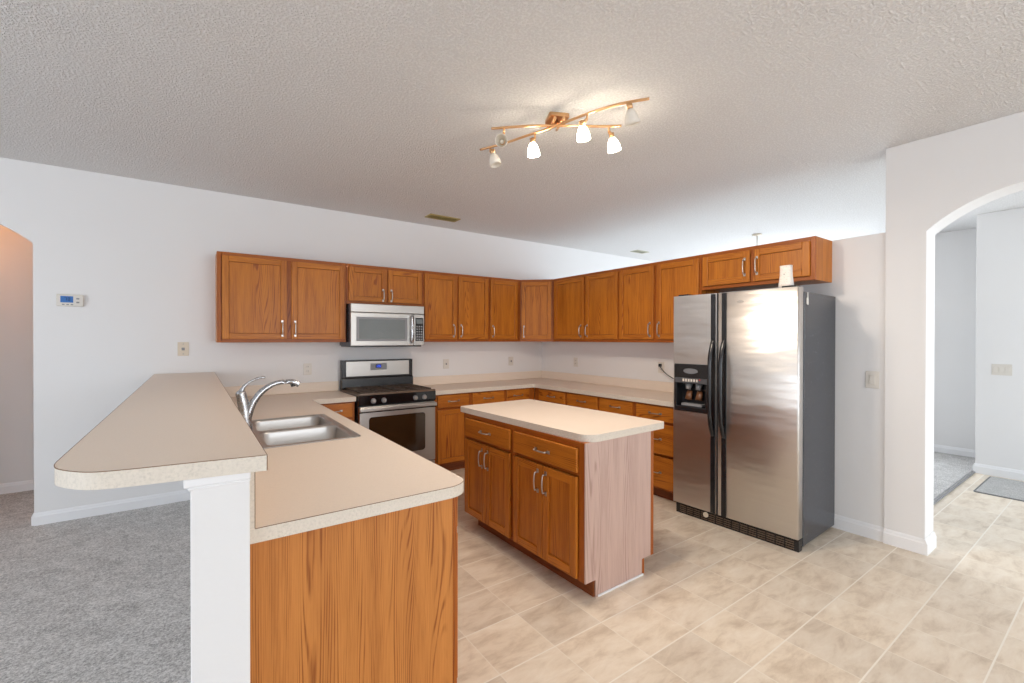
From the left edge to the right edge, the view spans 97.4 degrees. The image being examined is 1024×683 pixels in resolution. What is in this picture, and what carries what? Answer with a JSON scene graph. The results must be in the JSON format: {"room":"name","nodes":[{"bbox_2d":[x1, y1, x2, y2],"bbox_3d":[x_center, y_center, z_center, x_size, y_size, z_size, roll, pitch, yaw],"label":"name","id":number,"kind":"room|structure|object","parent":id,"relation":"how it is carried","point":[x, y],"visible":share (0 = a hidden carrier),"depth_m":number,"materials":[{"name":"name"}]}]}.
{"room":"kitchen","nodes":[
{"label":"kitchen","id":0,"kind":"room"},
{"bbox_2d":[0,225,33,483],"bbox_3d":[-5.679,0.024,3.655,4.800,2.838,0.100,0,0,-35],"label":"wall","id":1,"kind":"structure","parent":0,"point":[16,251],"depth_m":4.28,"materials":[{"name":"paint"}]},
{"bbox_2d":[0,480,33,493],"bbox_3d":[-5.687,1.391,3.586,4.700,0.105,0.016,0,0,-35],"label":"baseboard","id":2,"kind":"structure","parent":1,"relation":"attached to","point":[20,486],"depth_m":4.28,"materials":[{"name":"white paint"}]},
{"bbox_2d":[190,481,249,682],"bbox_3d":[-1.807,0.893,2.654,0.131,1.117,3.620,0,0,-35],"label":"wall","id":3,"kind":"structure","parent":0,"point":[219,515],"depth_m":1.18,"materials":[{"name":"paint"}]},
{"bbox_2d":[54,372,267,489],"bbox_3d":[-1.890,0.314,2.564,0.443,0.042,3.665,0,0,-35],"label":"bar","id":4,"kind":"object","parent":3,"relation":"on","point":[174,426],"visible":1,"depth_m":1.35,"materials":[{"name":"laminate"}]},
{"bbox_2d":[183,472,250,490],"bbox_3d":[-1.808,0.351,2.641,0.146,0.033,3.633,0,0,-35],"label":"trim","id":5,"kind":"structure","parent":3,"relation":"attached to","point":[201,483],"depth_m":1.16,"materials":[{"name":"white paint"}]},
{"bbox_2d":[0,157,654,512],"bbox_3d":[-1.692,0.020,5.035,12.900,2.838,0.140,0,0,-35],"label":"wall","id":6,"kind":"structure","parent":0,"point":[141,254],"depth_m":3.97,"materials":[{"name":"paint"}]},
{"bbox_2d":[31,513,33,525],"bbox_3d":[-3.779,1.393,3.564,0.016,0.105,0.140,0,0,-35],"label":"baseboard","id":7,"kind":"structure","parent":6,"relation":"attached to","point":[32,517],"depth_m":3.51,"materials":[{"name":"white paint"}]},
{"bbox_2d":[56,294,83,306],"bbox_3d":[-3.549,-0.330,3.612,0.160,0.096,0.031,0,0,-35],"label":"thermostat","id":8,"kind":"object","parent":6,"relation":"attached to","point":[71,300],"visible":1,"depth_m":3.60,"materials":[{"name":"beige plastic"}]},
{"bbox_2d":[34,489,189,525],"bbox_3d":[-3.315,1.392,3.797,1.010,0.105,0.016,0,0,-35],"label":"baseboard","id":9,"kind":"structure","parent":6,"relation":"attached to","point":[53,516],"depth_m":3.75,"materials":[{"name":"white paint"}]},
{"bbox_2d":[178,342,188,355],"bbox_3d":[-2.959,0.067,4.046,0.082,0.122,0.010,0,0,-35],"label":"phone jack","id":10,"kind":"object","parent":6,"relation":"attached to","point":[183,347],"visible":1,"depth_m":4.05,"materials":[{"name":"beige plastic"}]},
{"bbox_2d":[215,251,345,342],"bbox_3d":[-2.208,-0.394,4.357,1.099,0.802,0.362,0,0,-35],"label":"upper cabinet","id":11,"kind":"object","parent":6,"relation":"attached to","point":[260,298],"visible":1,"depth_m":4.21,"materials":[{"name":"brown wood"}]},
{"bbox_2d":[225,381,338,396],"bbox_3d":[-2.316,0.476,4.497,1.118,0.102,0.020,0,0,-35],"label":"backsplash","id":12,"kind":"structure","parent":6,"relation":"attached to","point":[251,390],"depth_m":4.54,"materials":[{"name":"laminate"}]},
{"bbox_2d":[303,363,311,374],"bbox_3d":[-2.113,0.286,4.647,0.078,0.118,0.010,0,0,-35],"label":"outlet","id":13,"kind":"object","parent":6,"relation":"attached to","point":[307,368],"visible":1,"depth_m":4.64,"materials":[{"name":"beige plastic"}]},
{"bbox_2d":[346,263,422,305],"bbox_3d":[-1.418,-0.592,4.916,0.834,0.411,0.362,0,0,-35],"label":"upper cabinet","id":14,"kind":"object","parent":6,"relation":"attached to","point":[365,284],"visible":0.97,"depth_m":4.78,"materials":[{"name":"brown wood"}]},
{"bbox_2d":[340,303,423,346],"bbox_3d":[-1.391,-0.165,4.865,0.797,0.441,0.464,0,0,-35],"label":"microwave","id":15,"kind":"object","parent":14,"relation":"attached to","point":[367,325],"visible":1,"depth_m":4.69,"materials":[{"name":"grey metal"}]},
{"bbox_2d":[443,359,448,368],"bbox_3d":[-0.813,0.277,5.563,0.078,0.118,0.018,0,0,-35],"label":"light switch","id":16,"kind":"object","parent":6,"relation":"attached to","point":[445,361],"visible":1,"depth_m":5.56,"materials":[{"name":"beige plastic"}]},
{"bbox_2d":[423,271,488,341],"bbox_3d":[-0.716,-0.398,5.414,0.882,0.802,0.362,0,0,-35],"label":"upper cabinet","id":17,"kind":"object","parent":6,"relation":"attached to","point":[456,306],"visible":0.99,"depth_m":5.28,"materials":[{"name":"brown wood"}]},
{"bbox_2d":[489,277,519,341],"bbox_3d":[-0.160,-0.400,5.809,0.478,0.802,0.362,0,0,-35],"label":"upper cabinet","id":18,"kind":"object","parent":6,"relation":"attached to","point":[504,294],"visible":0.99,"depth_m":5.69,"materials":[{"name":"brown wood"}]},
{"bbox_2d":[509,357,512,364],"bbox_3d":[-0.011,0.267,6.131,0.078,0.118,0.018,0,0,-35],"label":"light switch","id":19,"kind":"object","parent":6,"relation":"attached to","point":[510,358],"visible":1,"depth_m":6.13,"materials":[{"name":"beige plastic"}]},
{"bbox_2d":[520,279,553,341],"bbox_3d":[0.353,-0.401,6.022,0.614,0.802,0.608,0,0,-35],"label":"upper cabinet","id":20,"kind":"object","parent":6,"relation":"attached to","point":[536,296],"visible":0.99,"depth_m":5.80,"materials":[{"name":"brown wood"}]},
{"bbox_2d":[0,0,1023,261],"bbox_3d":[0.726,-1.429,1.660,12.950,0.100,10.850,0,0,-35],"label":"ceiling","id":21,"kind":"structure","parent":0,"point":[778,120],"depth_m":2.62,"materials":[{"name":"white paint"}]},
{"bbox_2d":[425,214,460,221],"bbox_3d":[-0.782,-1.392,5.080,0.375,0.012,0.155,0,0,-35],"label":"ceiling vent","id":22,"kind":"object","parent":21,"relation":"in","point":[432,216],"visible":1,"depth_m":5.07,"materials":[{"name":"beige metal"}]},
{"bbox_2d":[480,97,648,167],"bbox_3d":[0.263,-1.257,2.706,1.112,0.256,0.360,0,0,23],"label":"track light","id":23,"kind":"object","parent":21,"relation":"attached to","point":[554,119],"visible":1,"depth_m":2.70,"materials":[{"name":"gold metal"}]},
{"bbox_2d":[630,250,648,253],"bbox_3d":[2.000,-1.401,7.031,0.280,0.012,0.140,0,0,-35],"label":"ceiling vent","id":24,"kind":"object","parent":21,"relation":"in","point":[635,251],"visible":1,"depth_m":7.01,"materials":[{"name":"white metal"}]},
{"bbox_2d":[752,233,761,245],"bbox_3d":[3.201,-1.259,5.873,0.120,0.280,0.120,0,0,-35],"label":"ceiling hook mount","id":25,"kind":"object","parent":21,"relation":"attached to","point":[756,234],"visible":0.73,"depth_m":5.86,"materials":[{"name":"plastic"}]},
{"bbox_2d":[451,468,1023,682],"bbox_3d":[3.104,1.481,2.597,7.900,0.050,9.400,0,0,-35],"label":"floor","id":26,"kind":"structure","parent":0,"point":[711,603],"depth_m":2.45,"materials":[{"name":"tile"}]},
{"bbox_2d":[0,490,190,682],"bbox_3d":[-2.534,1.490,-0.603,5.000,0.058,10.700,0,0,-35],"label":"carpet","id":27,"kind":"object","parent":26,"relation":"on","point":[106,598],"depth_m":2.56,"materials":[{"name":"grey carpet"}]},
{"bbox_2d":[321,401,354,421],"bbox_3d":[-1.832,1.007,4.445,0.385,0.871,0.664,0,0,-35],"label":"base cabinet","id":28,"kind":"object","parent":26,"relation":"on","point":[346,409],"visible":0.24,"depth_m":4.26,"materials":[{"name":"brown wood"}]},
{"bbox_2d":[250,496,457,682],"bbox_3d":[-0.753,1.021,1.949,0.765,0.871,0.950,0,0,-35],"label":"base cabinet","id":29,"kind":"object","parent":26,"relation":"on","point":[374,599],"visible":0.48,"depth_m":1.54,"materials":[{"name":"brown wood"}]},
{"bbox_2d":[225,381,463,543],"bbox_3d":[-1.316,0.457,3.063,1.143,0.245,3.516,0,0,-35],"label":"countertop","id":30,"kind":"structure","parent":29,"relation":"on","point":[317,485],"depth_m":1.80,"materials":[{"name":"laminate"}]},
{"bbox_2d":[235,376,300,430],"bbox_3d":[-1.452,0.370,2.689,0.345,0.327,0.240,0,0,-35],"label":"faucet","id":31,"kind":"object","parent":30,"relation":"on","point":[246,407],"visible":0.82,"depth_m":2.62,"materials":[{"name":"silver metal"}]},
{"bbox_2d":[252,414,360,448],"bbox_3d":[-1.349,0.625,2.760,0.570,0.186,0.935,0,0,-35],"label":"sink","id":32,"kind":"object","parent":30,"relation":"in","point":[304,429],"visible":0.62,"depth_m":2.82,"materials":[{"name":"metal"}]},
{"bbox_2d":[340,358,436,462],"bbox_3d":[-1.310,0.821,4.756,0.798,1.240,0.705,0,0,-35],"label":"range","id":33,"kind":"object","parent":26,"relation":"on","point":[388,403],"visible":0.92,"depth_m":4.63,"materials":[{"name":"grey metal"}]},
{"bbox_2d":[340,387,434,396],"bbox_3d":[-1.321,0.517,4.771,0.796,0.037,0.665,0,0,-35],"label":"cooktop","id":34,"kind":"object","parent":33,"relation":"in","point":[354,391],"depth_m":4.59,"materials":[{"name":"black metal"}]},
{"bbox_2d":[434,392,469,470],"bbox_3d":[-0.813,1.004,5.168,0.435,0.871,0.664,0,0,-35],"label":"base cabinet","id":35,"kind":"object","parent":26,"relation":"on","point":[449,418],"visible":0.56,"depth_m":4.92,"materials":[{"name":"brown wood"}]},
{"bbox_2d":[470,388,533,404],"bbox_3d":[-0.256,1.002,5.563,0.926,0.871,0.664,0,0,-35],"label":"base cabinet","id":36,"kind":"object","parent":26,"relation":"on","point":[483,397],"visible":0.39,"depth_m":5.29,"materials":[{"name":"brown wood"}]},
{"bbox_2d":[465,413,653,596],"bbox_3d":[0.239,1.008,3.199,0.666,0.885,1.336,0,0,-36],"label":"base cabinet","id":37,"kind":"object","parent":26,"relation":"on","point":[583,511],"visible":0.99,"depth_m":2.74,"materials":[{"name":"brown wood"}]},
{"bbox_2d":[461,399,663,441],"bbox_3d":[0.291,0.543,3.277,0.729,0.042,1.402,0,0,-37],"label":"countertop","id":38,"kind":"structure","parent":37,"relation":"on","point":[580,424],"depth_m":3.02,"materials":[{"name":"laminate"}]},
{"bbox_2d":[535,388,599,410],"bbox_3d":[0.825,1.004,5.318,0.664,0.871,1.094,0,0,-35],"label":"base cabinet","id":39,"kind":"object","parent":26,"relation":"on","point":[553,396],"visible":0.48,"depth_m":5.08,"materials":[{"name":"brown wood"}]},
{"bbox_2d":[599,397,634,415],"bbox_3d":[1.275,1.008,4.683,0.664,0.871,0.460,0,0,-35],"label":"drawer","id":40,"kind":"object","parent":26,"relation":"on","point":[624,407],"visible":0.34,"depth_m":4.49,"materials":[{"name":"brown wood"}]},
{"bbox_2d":[635,402,675,501],"bbox_3d":[1.549,1.010,4.296,0.664,0.871,0.485,0,0,-35],"label":"base cabinet","id":41,"kind":"object","parent":26,"relation":"on","point":[663,438],"visible":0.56,"depth_m":4.07,"materials":[{"name":"brown wood"}]},
{"bbox_2d":[413,371,673,406],"bbox_3d":[0.386,0.499,4.798,1.985,0.145,2.656,0,0,-35],"label":"countertop","id":42,"kind":"structure","parent":41,"relation":"on","point":[635,390],"depth_m":5.36,"materials":[{"name":"laminate"}]},
{"bbox_2d":[673,285,834,552],"bbox_3d":[1.920,0.527,3.646,0.771,1.844,0.964,0,0,-37],"label":"refrigerator","id":43,"kind":"object","parent":26,"relation":"on","point":[754,417],"visible":1,"depth_m":3.36,"materials":[{"name":"grey metal"}]},
{"bbox_2d":[778,265,793,287],"bbox_3d":[1.947,-0.459,3.193,0.066,0.158,0.094,0,0,-35],"label":"canister","id":44,"kind":"object","parent":43,"relation":"on","point":[786,272],"visible":0.88,"depth_m":3.17,"materials":[{"name":"white ceramic"}]},
{"bbox_2d":[934,452,974,501],"bbox_3d":[3.184,1.432,6.012,3.580,0.012,3.920,0,0,-35],"label":"carpet","id":45,"kind":"object","parent":26,"relation":"on","point":[948,468],"visible":0.07,"depth_m":5.03,"materials":[{"name":"grey carpet"}]},
{"bbox_2d":[934,471,974,504],"bbox_3d":[3.979,1.440,4.173,2.750,0.016,0.030,0,0,-35],"label":"trim","id":46,"kind":"structure","parent":26,"relation":"on","point":[972,473],"depth_m":4.41,"materials":[{"name":"grey plastic"}]},
{"bbox_2d":[973,476,1023,501],"bbox_3d":[5.114,1.445,4.101,0.830,0.009,1.160,0,0,-35],"label":"doormat","id":47,"kind":"object","parent":26,"relation":"on","point":[994,486],"visible":1,"depth_m":4.40,"materials":[{"name":"grey fabric"}]},
{"bbox_2d":[542,111,1023,538],"bbox_3d":[3.223,0.037,2.672,0.213,2.838,9.400,0,0,-35],"label":"wall","id":48,"kind":"structure","parent":0,"point":[932,182],"depth_m":3.19,"materials":[{"name":"paint"}]},
{"bbox_2d":[413,371,673,392],"bbox_3d":[0.386,0.477,4.797,1.985,0.102,2.656,0,0,-35],"label":"backsplash","id":49,"kind":"structure","parent":48,"relation":"attached to","point":[448,379],"depth_m":5.61,"materials":[{"name":"laminate"}]},
{"bbox_2d":[574,358,577,366],"bbox_3d":[0.833,0.270,5.875,0.010,0.118,0.078,0,0,-35],"label":"outlet","id":50,"kind":"object","parent":48,"relation":"attached to","point":[575,359],"visible":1,"depth_m":5.87,"materials":[{"name":"beige plastic"}]},
{"bbox_2d":[553,268,619,341],"bbox_3d":[0.950,-0.397,5.398,0.362,0.802,1.096,0,0,-35],"label":"upper cabinet","id":51,"kind":"object","parent":48,"relation":"attached to","point":[586,306],"visible":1,"depth_m":5.25,"materials":[{"name":"brown wood"}]},
{"bbox_2d":[658,362,663,372],"bbox_3d":[1.592,0.278,4.803,0.010,0.118,0.078,0,0,-35],"label":"outlet","id":52,"kind":"object","parent":48,"relation":"attached to","point":[662,363],"visible":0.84,"depth_m":4.80,"materials":[{"name":"beige plastic"}]},
{"bbox_2d":[658,364,673,378],"bbox_3d":[1.726,0.331,4.564,0.049,0.186,0.574,0,0,-35],"label":"power cord","id":53,"kind":"object","parent":52,"relation":"attached to","point":[659,365],"visible":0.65,"depth_m":4.73,"materials":[{"name":"black plastic"}]},
{"bbox_2d":[619,255,719,342],"bbox_3d":[1.547,-0.392,4.556,0.362,0.802,0.963,0,0,-35],"label":"upper cabinet","id":54,"kind":"object","parent":48,"relation":"attached to","point":[647,292],"visible":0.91,"depth_m":4.50,"materials":[{"name":"brown wood"}]},
{"bbox_2d":[702,236,831,291],"bbox_3d":[2.092,-0.626,3.787,0.362,0.325,0.917,0,0,-35],"label":"upper cabinet","id":55,"kind":"object","parent":48,"relation":"attached to","point":[753,267],"visible":0.99,"depth_m":3.63,"materials":[{"name":"brown wood"}]},
{"bbox_2d":[865,371,878,388],"bbox_3d":[2.651,0.281,3.309,0.011,0.125,0.082,0,0,-35],"label":"light switch","id":56,"kind":"object","parent":48,"relation":"attached to","point":[871,377],"visible":1,"depth_m":3.31,"materials":[{"name":"beige plastic"}]},
{"bbox_2d":[832,514,924,554],"bbox_3d":[2.385,1.397,3.673,0.029,0.105,1.490,0,0,-35],"label":"baseboard","id":57,"kind":"structure","parent":48,"relation":"attached to","point":[857,527],"depth_m":3.26,"materials":[{"name":"white paint"}]},
{"bbox_2d":[924,532,936,555],"bbox_3d":[2.901,1.401,3.117,0.229,0.105,0.016,0,0,-35],"label":"baseboard","id":58,"kind":"structure","parent":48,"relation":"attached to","point":[930,543],"depth_m":3.09,"materials":[{"name":"white paint"}]},
{"bbox_2d":[934,228,976,449],"bbox_3d":[4.697,0.014,7.070,0.120,2.838,3.930,0,0,-35],"label":"wall","id":59,"kind":"structure","parent":0,"point":[955,251],"depth_m":5.69,"materials":[{"name":"paint"}]},
{"bbox_2d":[934,444,974,457],"bbox_3d":[4.641,1.381,7.038,0.016,0.105,3.930,0,0,-35],"label":"baseboard","id":60,"kind":"structure","parent":59,"relation":"attached to","point":[937,448],"depth_m":5.68,"materials":[{"name":"white paint"}]},
{"bbox_2d":[975,207,1023,470],"bbox_3d":[6.672,0.035,3.567,0.950,2.838,4.070,0,0,-35],"label":"wall","id":61,"kind":"structure","parent":0,"point":[999,399],"depth_m":4.80,"materials":[{"name":"paint"}]},
{"bbox_2d":[975,463,1023,480],"bbox_3d":[6.277,1.402,3.295,0.016,0.105,4.070,0,0,-35],"label":"baseboard","id":62,"kind":"structure","parent":61,"relation":"attached to","point":[1002,472],"depth_m":4.80,"materials":[{"name":"white paint"}]},
{"bbox_2d":[992,364,1011,375],"bbox_3d":[5.217,0.301,4.790,0.011,0.118,0.150,0,0,-35],"label":"light switch","id":63,"kind":"object","parent":61,"relation":"attached to","point":[997,369],"visible":1,"depth_m":4.79,"materials":[{"name":"beige plastic"}]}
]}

